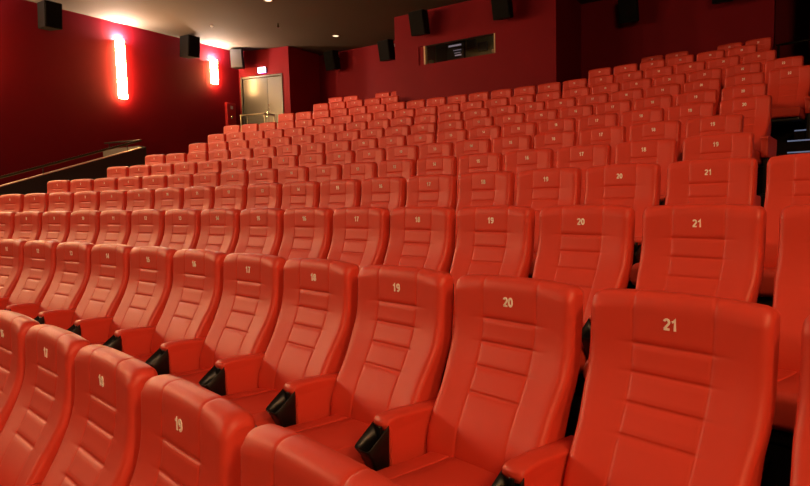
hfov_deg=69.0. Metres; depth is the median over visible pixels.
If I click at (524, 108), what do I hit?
seat
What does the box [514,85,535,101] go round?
seat
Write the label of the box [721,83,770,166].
seat
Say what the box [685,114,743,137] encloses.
seat
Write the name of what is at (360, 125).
seat
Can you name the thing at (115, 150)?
wall
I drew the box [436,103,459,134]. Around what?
seat
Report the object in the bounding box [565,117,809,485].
floor
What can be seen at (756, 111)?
seat
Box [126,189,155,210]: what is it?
seat
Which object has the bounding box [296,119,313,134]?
seat
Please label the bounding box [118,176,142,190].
seat
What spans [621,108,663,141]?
seat
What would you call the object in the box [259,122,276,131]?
seat
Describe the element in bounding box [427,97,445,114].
seat
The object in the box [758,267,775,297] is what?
seat cushion
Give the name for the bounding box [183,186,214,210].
seat
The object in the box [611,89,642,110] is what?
seat
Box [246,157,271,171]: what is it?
seat
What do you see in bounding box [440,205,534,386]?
seat
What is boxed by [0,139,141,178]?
handrail
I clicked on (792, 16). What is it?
wall niche
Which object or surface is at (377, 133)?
seat
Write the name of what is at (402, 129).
seat
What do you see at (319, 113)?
seat
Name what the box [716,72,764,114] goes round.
seat
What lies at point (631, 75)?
seat
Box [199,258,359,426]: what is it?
seat
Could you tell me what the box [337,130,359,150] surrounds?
seat
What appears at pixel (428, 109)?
seat
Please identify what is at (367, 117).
seat
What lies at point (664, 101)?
seat
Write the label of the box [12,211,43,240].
seat
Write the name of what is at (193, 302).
seat
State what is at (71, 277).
seat
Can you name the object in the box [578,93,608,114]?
seat
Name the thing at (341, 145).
seat
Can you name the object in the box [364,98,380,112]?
seat
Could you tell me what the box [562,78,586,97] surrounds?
seat
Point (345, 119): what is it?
seat
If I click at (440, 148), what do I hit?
seat
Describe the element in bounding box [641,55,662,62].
seat
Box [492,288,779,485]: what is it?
seat
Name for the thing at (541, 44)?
wall
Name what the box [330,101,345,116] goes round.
seat
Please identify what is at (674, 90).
seat
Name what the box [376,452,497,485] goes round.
seat cushion
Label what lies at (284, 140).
seat
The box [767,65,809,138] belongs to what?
seat
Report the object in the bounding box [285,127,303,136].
seat
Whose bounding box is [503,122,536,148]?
seat
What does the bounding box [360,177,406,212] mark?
seat
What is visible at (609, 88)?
seat
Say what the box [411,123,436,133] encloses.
seat
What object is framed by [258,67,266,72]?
exit sign
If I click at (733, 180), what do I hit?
seat
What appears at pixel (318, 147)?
seat
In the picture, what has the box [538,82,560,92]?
seat
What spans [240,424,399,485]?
seat
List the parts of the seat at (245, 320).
armrest, backrest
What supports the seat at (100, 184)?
on the floor
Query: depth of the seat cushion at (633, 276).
3.39 m
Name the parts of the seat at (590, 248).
backrest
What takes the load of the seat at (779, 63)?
on the floor
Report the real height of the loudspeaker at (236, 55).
0.630 m
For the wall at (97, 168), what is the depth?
12.41 m
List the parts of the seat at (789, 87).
backrest, armrest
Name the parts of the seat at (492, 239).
backrest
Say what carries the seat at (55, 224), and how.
on the floor
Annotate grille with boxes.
[45,1,61,28]
[189,35,199,56]
[230,49,241,66]
[323,51,333,69]
[377,40,389,60]
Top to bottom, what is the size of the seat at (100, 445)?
1.074 m
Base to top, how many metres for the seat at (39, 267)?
1.074 m
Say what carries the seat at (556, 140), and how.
on the floor
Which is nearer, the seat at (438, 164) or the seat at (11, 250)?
the seat at (11, 250)
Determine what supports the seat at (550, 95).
on the floor
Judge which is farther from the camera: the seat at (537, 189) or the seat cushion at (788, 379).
the seat at (537, 189)
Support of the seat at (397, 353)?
on the floor
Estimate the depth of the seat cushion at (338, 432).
2.31 m
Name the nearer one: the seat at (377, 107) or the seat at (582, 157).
the seat at (582, 157)
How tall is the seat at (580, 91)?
1.074 m
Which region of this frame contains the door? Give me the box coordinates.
[240,73,283,125]
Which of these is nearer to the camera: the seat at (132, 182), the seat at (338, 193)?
the seat at (338, 193)
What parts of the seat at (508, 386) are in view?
armrest, backrest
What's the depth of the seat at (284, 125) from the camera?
14.88 m
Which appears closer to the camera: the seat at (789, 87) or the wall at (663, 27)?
the seat at (789, 87)
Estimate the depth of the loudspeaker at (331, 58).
19.45 m
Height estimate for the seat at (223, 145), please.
1.074 m
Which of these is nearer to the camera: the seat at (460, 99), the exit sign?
the seat at (460, 99)
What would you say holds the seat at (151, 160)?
on the floor
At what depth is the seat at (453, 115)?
11.51 m
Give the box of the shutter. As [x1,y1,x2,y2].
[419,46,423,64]
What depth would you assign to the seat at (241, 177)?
8.31 m
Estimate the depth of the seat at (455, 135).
8.91 m
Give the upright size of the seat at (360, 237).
1.074 m
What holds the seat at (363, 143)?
on the floor
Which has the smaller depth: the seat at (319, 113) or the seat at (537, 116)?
the seat at (537, 116)
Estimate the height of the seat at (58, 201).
1.074 m
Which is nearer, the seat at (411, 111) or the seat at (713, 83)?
the seat at (713, 83)
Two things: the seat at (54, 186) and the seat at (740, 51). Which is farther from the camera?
the seat at (740, 51)
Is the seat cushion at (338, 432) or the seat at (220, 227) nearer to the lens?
the seat cushion at (338, 432)
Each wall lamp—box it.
[113,39,127,99]
[209,60,218,84]
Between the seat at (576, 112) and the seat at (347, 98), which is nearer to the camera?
the seat at (576, 112)
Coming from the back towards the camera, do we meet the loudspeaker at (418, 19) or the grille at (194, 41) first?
the grille at (194, 41)
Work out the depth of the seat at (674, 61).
12.16 m
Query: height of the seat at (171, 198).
1.074 m
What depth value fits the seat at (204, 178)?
8.60 m
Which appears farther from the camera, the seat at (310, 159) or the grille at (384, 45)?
the grille at (384, 45)
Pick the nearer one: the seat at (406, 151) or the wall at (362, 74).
the seat at (406, 151)
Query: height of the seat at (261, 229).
1.074 m
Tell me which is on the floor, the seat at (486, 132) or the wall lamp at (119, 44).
the seat at (486, 132)
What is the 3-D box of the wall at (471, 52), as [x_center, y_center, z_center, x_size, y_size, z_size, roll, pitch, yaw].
[2.959,-5.208,15.945,2.870,2.140,0.100,1,5,32]
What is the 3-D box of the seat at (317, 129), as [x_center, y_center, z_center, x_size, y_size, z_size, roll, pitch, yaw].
[-2.146,-2.075,13.030,0.606,1.074,0.660,1,5,27]
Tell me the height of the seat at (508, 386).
1.074 m
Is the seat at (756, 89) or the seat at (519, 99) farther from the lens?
the seat at (519, 99)
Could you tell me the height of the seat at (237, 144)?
1.074 m
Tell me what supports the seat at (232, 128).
on the floor
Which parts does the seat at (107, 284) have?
armrest, backrest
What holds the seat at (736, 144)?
on the floor
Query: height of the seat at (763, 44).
1.074 m
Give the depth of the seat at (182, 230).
5.47 m
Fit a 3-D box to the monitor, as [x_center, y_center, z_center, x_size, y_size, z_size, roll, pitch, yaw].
[1.418,-5.214,16.644,0.500,0.860,0.180,1,5,32]
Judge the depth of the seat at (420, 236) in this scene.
3.71 m
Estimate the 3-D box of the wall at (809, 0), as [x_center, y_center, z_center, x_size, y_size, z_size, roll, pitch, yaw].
[10.848,-4.544,12.932,3.260,3.390,2.200,1,5,32]
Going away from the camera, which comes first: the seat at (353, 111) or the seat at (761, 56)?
the seat at (761, 56)
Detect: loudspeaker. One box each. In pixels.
[37,0,62,30]
[180,35,199,58]
[230,48,244,68]
[323,50,340,70]
[377,39,394,61]
[408,9,429,35]
[491,0,513,19]
[618,0,638,23]
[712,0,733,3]
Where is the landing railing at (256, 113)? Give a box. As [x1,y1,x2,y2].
[240,113,274,125]
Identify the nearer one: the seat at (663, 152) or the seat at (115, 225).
the seat at (663, 152)
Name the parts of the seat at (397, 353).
armrest, backrest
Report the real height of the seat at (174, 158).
1.074 m
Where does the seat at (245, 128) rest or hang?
on the floor
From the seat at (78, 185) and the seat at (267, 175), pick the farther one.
the seat at (78, 185)
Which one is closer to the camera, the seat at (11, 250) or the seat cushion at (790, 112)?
the seat at (11, 250)
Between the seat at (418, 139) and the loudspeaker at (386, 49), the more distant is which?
the loudspeaker at (386, 49)
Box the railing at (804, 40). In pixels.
[776,39,809,61]
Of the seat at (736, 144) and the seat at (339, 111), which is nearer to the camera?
the seat at (736, 144)
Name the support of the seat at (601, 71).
on the floor
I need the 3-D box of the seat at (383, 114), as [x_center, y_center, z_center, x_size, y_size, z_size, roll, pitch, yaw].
[-0.620,-2.503,13.493,0.606,1.074,0.660,1,5,29]
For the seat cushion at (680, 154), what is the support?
on the seat at (683, 112)
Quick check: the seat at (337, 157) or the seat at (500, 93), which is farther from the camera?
the seat at (500, 93)
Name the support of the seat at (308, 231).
on the floor
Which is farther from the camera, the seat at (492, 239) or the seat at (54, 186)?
the seat at (54, 186)
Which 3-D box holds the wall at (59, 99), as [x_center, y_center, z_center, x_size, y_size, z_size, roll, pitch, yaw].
[-11.133,-2.028,11.271,0.200,6.990,30.000,1,5,32]
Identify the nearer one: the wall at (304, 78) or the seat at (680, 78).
the seat at (680, 78)
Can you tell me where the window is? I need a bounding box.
[419,33,494,64]
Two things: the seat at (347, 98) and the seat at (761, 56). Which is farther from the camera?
the seat at (347, 98)
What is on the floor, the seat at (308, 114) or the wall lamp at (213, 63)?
the seat at (308, 114)
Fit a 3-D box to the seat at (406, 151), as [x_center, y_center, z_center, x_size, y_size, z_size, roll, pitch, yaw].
[-0.193,-0.796,8.018,0.606,1.074,0.660,2,6,35]
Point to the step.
(798, 135)
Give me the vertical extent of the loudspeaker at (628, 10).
0.653 m
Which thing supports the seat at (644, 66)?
on the floor
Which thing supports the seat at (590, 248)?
on the floor
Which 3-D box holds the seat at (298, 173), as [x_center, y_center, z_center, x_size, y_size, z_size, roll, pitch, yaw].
[-1.622,-0.450,7.598,0.606,1.074,0.660,2,6,33]
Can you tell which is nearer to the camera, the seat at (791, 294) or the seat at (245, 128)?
the seat at (791, 294)
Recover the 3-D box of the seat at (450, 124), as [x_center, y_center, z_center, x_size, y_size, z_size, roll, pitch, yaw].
[0.649,-1.584,10.099,0.606,1.074,0.660,2,6,34]
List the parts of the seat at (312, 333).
armrest, backrest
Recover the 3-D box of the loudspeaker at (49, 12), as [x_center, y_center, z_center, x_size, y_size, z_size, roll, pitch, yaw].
[-8.622,-5.468,14.219,0.722,0.649,0.398,2,6,36]
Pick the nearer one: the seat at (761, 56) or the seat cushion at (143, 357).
the seat cushion at (143, 357)
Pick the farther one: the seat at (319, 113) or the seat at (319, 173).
the seat at (319, 113)
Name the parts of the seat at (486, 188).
backrest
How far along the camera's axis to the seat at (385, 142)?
9.57 m
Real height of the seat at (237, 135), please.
1.074 m
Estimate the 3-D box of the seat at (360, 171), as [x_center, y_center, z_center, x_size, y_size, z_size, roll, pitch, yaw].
[-0.709,-0.423,6.968,0.606,1.074,0.660,2,6,36]
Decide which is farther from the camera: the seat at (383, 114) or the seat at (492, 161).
the seat at (383, 114)
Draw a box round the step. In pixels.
[794,131,805,139]
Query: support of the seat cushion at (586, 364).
on the seat at (716, 250)
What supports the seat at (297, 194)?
on the floor
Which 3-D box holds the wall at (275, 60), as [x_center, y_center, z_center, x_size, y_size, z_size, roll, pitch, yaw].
[-4.735,-4.494,19.615,2.211,3.753,0.200,0,5,19]
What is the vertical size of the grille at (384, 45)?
0.552 m
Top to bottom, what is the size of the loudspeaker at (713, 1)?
0.653 m
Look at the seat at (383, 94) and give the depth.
18.34 m
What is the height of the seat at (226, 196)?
1.074 m
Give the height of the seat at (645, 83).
1.074 m
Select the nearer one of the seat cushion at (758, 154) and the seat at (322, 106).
the seat cushion at (758, 154)
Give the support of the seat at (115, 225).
on the floor
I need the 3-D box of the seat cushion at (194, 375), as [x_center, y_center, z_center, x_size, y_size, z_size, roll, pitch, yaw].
[-1.069,0.760,3.004,0.464,0.161,0.430,3,6,41]
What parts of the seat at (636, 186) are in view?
backrest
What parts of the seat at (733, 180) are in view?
armrest, backrest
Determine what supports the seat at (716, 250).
on the floor
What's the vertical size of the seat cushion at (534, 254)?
0.161 m
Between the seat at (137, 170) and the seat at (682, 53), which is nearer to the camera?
the seat at (137, 170)
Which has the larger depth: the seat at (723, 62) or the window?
the window
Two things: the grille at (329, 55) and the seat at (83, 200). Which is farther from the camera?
the grille at (329, 55)
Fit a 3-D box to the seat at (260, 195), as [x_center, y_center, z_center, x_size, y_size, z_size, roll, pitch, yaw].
[-1.703,-0.105,6.331,0.606,1.074,0.660,2,6,35]
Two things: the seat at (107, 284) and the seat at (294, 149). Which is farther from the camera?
the seat at (294, 149)
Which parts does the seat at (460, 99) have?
backrest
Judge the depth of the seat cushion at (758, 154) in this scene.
6.06 m
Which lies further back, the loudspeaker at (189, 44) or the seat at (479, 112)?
the loudspeaker at (189, 44)
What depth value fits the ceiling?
16.00 m
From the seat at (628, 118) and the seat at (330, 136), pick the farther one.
the seat at (330, 136)
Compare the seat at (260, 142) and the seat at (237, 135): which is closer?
the seat at (260, 142)
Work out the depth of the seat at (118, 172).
11.11 m
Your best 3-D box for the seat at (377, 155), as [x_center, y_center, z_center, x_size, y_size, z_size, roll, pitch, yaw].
[-0.649,-0.809,8.335,0.606,1.074,0.660,2,6,34]
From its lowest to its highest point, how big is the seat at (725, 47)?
1.074 m
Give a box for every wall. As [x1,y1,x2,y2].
[0,0,240,184]
[0,147,146,195]
[103,146,143,156]
[238,46,290,119]
[288,46,319,120]
[319,41,395,105]
[394,0,580,108]
[435,40,465,62]
[466,35,493,57]
[581,0,775,86]
[807,0,809,64]
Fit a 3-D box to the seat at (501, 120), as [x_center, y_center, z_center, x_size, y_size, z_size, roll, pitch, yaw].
[1.553,-1.555,9.455,0.606,1.074,0.660,2,6,37]
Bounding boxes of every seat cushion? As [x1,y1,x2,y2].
[133,353,153,361]
[169,368,209,385]
[223,388,278,426]
[285,414,369,465]
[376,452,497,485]
[449,315,454,350]
[529,253,536,276]
[578,343,587,374]
[583,358,588,378]
[629,263,638,285]
[677,153,681,161]
[754,150,762,163]
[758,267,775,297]
[771,106,806,119]
[772,369,799,433]
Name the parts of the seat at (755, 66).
backrest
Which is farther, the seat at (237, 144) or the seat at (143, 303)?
the seat at (237, 144)
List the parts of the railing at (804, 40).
post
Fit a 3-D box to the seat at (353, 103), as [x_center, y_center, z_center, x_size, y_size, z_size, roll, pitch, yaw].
[-1.521,-3.478,16.432,0.606,1.074,0.660,1,5,25]
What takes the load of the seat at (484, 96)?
on the floor
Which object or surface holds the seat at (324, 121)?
on the floor
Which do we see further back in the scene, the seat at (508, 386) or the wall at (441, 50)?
the wall at (441, 50)
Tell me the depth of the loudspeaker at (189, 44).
17.39 m
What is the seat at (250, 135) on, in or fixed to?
on the floor
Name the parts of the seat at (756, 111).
backrest, armrest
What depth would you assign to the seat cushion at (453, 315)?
2.94 m
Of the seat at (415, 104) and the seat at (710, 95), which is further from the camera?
the seat at (415, 104)
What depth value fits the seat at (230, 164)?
9.92 m
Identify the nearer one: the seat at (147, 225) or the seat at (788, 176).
the seat at (788, 176)
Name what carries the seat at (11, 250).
on the floor
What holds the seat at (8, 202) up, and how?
on the floor
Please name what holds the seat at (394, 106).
on the floor
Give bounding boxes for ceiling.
[27,0,601,55]
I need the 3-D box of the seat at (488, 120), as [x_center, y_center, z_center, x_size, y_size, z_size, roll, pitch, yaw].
[1.104,-1.570,9.781,0.606,1.074,0.660,2,6,35]
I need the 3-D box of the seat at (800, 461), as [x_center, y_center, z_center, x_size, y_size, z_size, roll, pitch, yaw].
[0.957,0.721,1.123,0.660,1.074,0.638,-6,6,-41]
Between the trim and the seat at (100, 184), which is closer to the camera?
the trim
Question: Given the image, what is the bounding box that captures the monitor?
[447,41,463,60]
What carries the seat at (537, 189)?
on the floor
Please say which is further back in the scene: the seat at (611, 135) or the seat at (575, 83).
the seat at (575, 83)
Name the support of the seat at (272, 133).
on the floor
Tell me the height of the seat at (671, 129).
1.074 m
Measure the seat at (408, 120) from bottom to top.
1.074 m
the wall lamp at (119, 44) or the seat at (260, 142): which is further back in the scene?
the wall lamp at (119, 44)
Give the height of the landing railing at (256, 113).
1.044 m
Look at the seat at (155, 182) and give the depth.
9.13 m
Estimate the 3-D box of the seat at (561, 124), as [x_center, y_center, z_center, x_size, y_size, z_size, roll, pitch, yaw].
[1.879,-1.119,7.784,0.606,1.074,0.660,2,6,39]
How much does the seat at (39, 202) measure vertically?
1.074 m
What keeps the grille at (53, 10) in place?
attached to the loudspeaker at (49, 12)
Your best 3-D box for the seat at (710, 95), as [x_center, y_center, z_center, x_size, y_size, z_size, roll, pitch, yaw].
[3.698,-1.470,7.695,0.606,1.074,0.660,3,6,42]
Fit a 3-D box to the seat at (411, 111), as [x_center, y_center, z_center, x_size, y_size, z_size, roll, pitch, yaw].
[-0.136,-2.494,13.221,0.606,1.074,0.660,1,5,30]
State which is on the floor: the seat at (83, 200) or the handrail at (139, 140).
the seat at (83, 200)
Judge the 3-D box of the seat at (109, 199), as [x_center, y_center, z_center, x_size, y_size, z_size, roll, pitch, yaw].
[-4.064,-0.160,7.779,0.606,1.074,0.660,1,5,28]
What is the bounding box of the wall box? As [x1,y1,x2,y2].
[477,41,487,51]
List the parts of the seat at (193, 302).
armrest, backrest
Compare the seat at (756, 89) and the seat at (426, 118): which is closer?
the seat at (756, 89)
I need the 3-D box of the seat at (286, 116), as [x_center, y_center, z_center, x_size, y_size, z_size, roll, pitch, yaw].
[-3.365,-3.009,16.008,0.606,1.074,0.660,0,5,22]
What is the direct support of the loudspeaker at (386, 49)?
attached to the wall at (362, 74)
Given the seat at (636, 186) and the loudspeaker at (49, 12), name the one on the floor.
the seat at (636, 186)
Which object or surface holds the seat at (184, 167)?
on the floor
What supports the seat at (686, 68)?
on the floor
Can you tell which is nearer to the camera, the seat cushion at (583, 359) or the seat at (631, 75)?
the seat cushion at (583, 359)
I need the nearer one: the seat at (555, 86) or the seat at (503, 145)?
the seat at (503, 145)
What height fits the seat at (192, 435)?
1.074 m
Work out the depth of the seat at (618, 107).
8.52 m
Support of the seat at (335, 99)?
on the floor
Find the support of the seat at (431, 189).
on the floor
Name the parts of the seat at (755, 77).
backrest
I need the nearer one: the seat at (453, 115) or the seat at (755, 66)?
the seat at (755, 66)
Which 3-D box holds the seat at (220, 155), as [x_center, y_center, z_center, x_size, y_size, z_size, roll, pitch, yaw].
[-3.741,-1.258,11.328,0.606,1.074,0.660,1,5,25]
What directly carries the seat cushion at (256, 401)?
on the seat at (312, 333)
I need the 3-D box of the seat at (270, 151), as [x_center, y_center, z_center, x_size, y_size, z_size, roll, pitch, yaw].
[-2.746,-1.244,10.834,0.606,1.074,0.660,1,5,28]
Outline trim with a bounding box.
[787,139,809,141]
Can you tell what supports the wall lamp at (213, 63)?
attached to the wall at (59, 99)
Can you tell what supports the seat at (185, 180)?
on the floor
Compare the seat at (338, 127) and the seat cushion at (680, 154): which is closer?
the seat cushion at (680, 154)
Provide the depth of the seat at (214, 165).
10.16 m
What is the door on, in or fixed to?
in the wall at (275, 60)
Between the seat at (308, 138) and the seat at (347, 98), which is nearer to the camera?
the seat at (308, 138)
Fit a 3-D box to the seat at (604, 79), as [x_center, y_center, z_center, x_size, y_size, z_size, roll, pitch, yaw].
[3.854,-2.865,11.885,0.606,1.074,0.660,2,6,37]
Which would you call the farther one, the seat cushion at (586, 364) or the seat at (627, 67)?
the seat at (627, 67)
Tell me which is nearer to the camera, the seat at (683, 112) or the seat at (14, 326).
the seat at (14, 326)
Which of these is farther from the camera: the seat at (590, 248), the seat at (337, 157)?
the seat at (337, 157)
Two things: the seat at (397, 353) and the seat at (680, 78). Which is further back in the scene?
the seat at (680, 78)
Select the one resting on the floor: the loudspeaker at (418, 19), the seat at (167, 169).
the seat at (167, 169)
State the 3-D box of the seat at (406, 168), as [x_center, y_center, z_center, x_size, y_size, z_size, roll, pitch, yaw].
[-0.263,-0.408,6.638,0.606,1.074,0.660,2,6,37]
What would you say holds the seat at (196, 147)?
on the floor
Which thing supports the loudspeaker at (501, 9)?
attached to the wall at (541, 44)
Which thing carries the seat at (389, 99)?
on the floor
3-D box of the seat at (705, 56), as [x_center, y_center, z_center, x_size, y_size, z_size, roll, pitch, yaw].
[5.947,-3.288,11.651,0.606,1.074,0.660,2,6,40]
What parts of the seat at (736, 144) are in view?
armrest, backrest, armrest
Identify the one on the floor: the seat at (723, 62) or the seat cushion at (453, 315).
the seat at (723, 62)
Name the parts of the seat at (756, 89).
backrest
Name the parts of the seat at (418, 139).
backrest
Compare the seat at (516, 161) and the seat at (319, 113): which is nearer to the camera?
the seat at (516, 161)
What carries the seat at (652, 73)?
on the floor
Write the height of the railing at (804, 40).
0.954 m
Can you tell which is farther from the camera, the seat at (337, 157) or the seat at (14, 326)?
the seat at (337, 157)
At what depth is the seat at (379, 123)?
12.37 m
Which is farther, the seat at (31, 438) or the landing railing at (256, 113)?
the landing railing at (256, 113)
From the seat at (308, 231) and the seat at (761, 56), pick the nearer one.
the seat at (308, 231)
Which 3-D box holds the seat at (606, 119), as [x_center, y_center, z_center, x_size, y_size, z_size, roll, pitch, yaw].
[2.305,-1.101,7.428,0.606,1.074,0.660,2,6,40]
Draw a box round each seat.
[0,194,23,212]
[0,212,15,239]
[0,239,27,297]
[0,240,59,309]
[0,310,39,432]
[0,324,90,485]
[4,242,94,318]
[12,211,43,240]
[23,193,48,211]
[26,344,157,485]
[34,244,133,329]
[39,211,71,242]
[47,180,70,193]
[48,192,74,211]
[67,210,100,243]
[67,246,176,344]
[70,179,93,192]
[73,191,100,211]
[94,178,117,191]
[95,210,132,244]
[99,190,127,211]
[103,249,226,361]
[107,166,128,178]
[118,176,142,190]
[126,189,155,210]
[127,209,165,246]
[129,165,151,176]
[129,374,256,485]
[142,175,167,189]
[145,154,165,165]
[145,253,285,385]
[151,163,173,175]
[154,187,184,210]
[160,209,201,250]
[166,153,186,164]
[167,173,193,188]
[174,162,197,174]
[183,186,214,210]
[187,151,208,162]
[189,143,207,152]
[193,172,220,187]
[196,208,240,254]
[198,160,221,172]
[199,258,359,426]
[208,134,225,151]
[208,141,228,152]
[209,150,230,161]
[214,184,247,210]
[220,170,248,185]
[222,159,245,171]
[224,125,240,140]
[227,132,244,142]
[229,140,248,150]
[231,148,253,160]
[234,208,284,255]
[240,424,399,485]
[241,124,258,139]
[246,131,264,147]
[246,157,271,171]
[246,183,282,208]
[248,168,277,185]
[250,138,269,150]
[254,146,276,157]
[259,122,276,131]
[265,129,283,145]
[266,265,453,465]
[271,136,291,147]
[272,155,298,170]
[277,113,294,128]
[277,144,300,157]
[278,120,294,135]
[278,166,308,184]
[278,207,333,260]
[281,181,319,210]
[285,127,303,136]
[292,134,313,145]
[295,111,311,126]
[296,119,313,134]
[299,153,325,168]
[301,142,324,154]
[305,125,324,141]
[309,164,341,183]
[312,103,328,118]
[313,110,329,125]
[314,132,336,153]
[315,117,332,132]
[319,179,360,210]
[326,123,345,133]
[326,140,350,163]
[327,150,354,176]
[327,207,389,270]
[329,97,342,109]
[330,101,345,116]
[331,108,348,123]
[334,115,352,130]
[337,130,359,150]
[342,162,377,182]
[344,95,358,107]
[347,100,363,114]
[347,121,367,138]
[349,106,366,121]
[352,138,377,161]
[354,113,372,128]
[355,274,582,485]
[356,148,385,176]
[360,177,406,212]
[361,128,384,147]
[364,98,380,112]
[368,104,385,119]
[369,119,389,135]
[374,111,393,126]
[375,92,389,103]
[378,159,415,200]
[379,135,405,159]
[382,96,398,110]
[383,206,455,272]
[386,125,409,144]
[387,102,405,117]
[387,145,418,175]
[391,116,412,133]
[395,108,414,124]
[405,174,456,209]
[407,99,425,115]
[407,132,435,173]
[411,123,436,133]
[415,114,437,123]
[416,106,436,115]
[416,156,456,176]
[420,142,453,157]
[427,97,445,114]
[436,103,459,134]
[436,111,462,140]
[436,120,464,142]
[437,94,467,120]
[437,129,466,155]
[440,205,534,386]
[449,171,514,273]
[455,139,490,179]
[455,152,502,211]
[461,100,483,119]
[464,108,488,128]
[466,116,493,139]
[469,92,489,107]
[469,126,500,151]
[485,97,508,115]
[490,105,515,125]
[491,89,512,104]
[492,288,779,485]
[493,135,531,170]
[495,113,524,136]
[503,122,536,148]
[505,149,553,205]
[510,94,533,112]
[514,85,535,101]
[515,167,581,277]
[518,101,544,121]
[527,109,557,133]
[532,205,634,384]
[534,131,576,167]
[536,91,560,109]
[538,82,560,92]
[539,118,575,133]
[547,97,575,118]
[556,144,610,204]
[560,105,592,143]
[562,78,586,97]
[563,87,589,105]
[576,113,617,144]
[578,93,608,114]
[579,126,625,163]
[582,204,766,378]
[584,163,660,286]
[588,67,611,86]
[589,75,613,94]
[592,83,619,101]
[596,100,631,125]
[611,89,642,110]
[614,63,637,82]
[615,139,676,194]
[616,70,642,90]
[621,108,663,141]
[622,78,651,97]
[629,120,680,159]
[629,157,757,285]
[634,95,672,120]
[640,59,664,78]
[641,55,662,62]
[645,66,672,86]
[646,84,680,105]
[654,73,685,92]
[659,132,760,205]
[665,51,688,65]
[667,55,693,73]
[668,102,714,161]
[676,61,705,81]
[676,89,717,114]
[684,78,720,105]
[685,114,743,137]
[689,68,721,85]
[697,50,724,68]
[708,55,739,93]
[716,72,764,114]
[717,42,742,56]
[718,62,761,106]
[719,95,776,195]
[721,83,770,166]
[727,44,756,63]
[743,50,776,72]
[745,37,771,51]
[757,153,809,306]
[763,204,809,470]
[764,56,803,92]
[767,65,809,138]
[790,315,809,485]
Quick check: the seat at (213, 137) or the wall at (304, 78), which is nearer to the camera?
the seat at (213, 137)
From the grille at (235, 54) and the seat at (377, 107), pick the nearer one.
the seat at (377, 107)
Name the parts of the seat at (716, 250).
backrest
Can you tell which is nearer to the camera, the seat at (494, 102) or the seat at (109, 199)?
the seat at (109, 199)
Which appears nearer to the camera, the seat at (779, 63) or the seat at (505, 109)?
the seat at (779, 63)
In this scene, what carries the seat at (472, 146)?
on the floor
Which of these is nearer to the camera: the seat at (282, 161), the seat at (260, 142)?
the seat at (282, 161)
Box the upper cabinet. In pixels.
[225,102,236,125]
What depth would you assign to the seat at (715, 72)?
9.79 m
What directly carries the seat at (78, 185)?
on the floor
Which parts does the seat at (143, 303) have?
armrest, backrest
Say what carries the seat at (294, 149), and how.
on the floor
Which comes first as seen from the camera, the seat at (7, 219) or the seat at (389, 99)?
the seat at (7, 219)
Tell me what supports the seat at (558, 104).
on the floor
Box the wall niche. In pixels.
[775,0,808,64]
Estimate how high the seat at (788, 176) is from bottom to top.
1.074 m
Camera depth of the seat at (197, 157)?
11.71 m
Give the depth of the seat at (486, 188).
4.73 m
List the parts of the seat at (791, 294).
backrest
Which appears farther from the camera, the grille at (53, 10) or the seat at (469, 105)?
the grille at (53, 10)
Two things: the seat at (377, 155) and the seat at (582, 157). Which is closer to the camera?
the seat at (582, 157)
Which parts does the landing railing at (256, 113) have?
handrail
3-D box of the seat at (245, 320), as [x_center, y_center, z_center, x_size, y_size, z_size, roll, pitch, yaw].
[-1.010,0.614,3.091,0.606,1.074,0.660,3,6,41]
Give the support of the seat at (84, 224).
on the floor
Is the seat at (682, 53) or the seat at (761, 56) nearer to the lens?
the seat at (761, 56)
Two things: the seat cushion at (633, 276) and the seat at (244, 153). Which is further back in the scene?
the seat at (244, 153)
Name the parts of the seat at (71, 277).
armrest, backrest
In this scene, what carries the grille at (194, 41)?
attached to the loudspeaker at (189, 44)
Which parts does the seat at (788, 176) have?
backrest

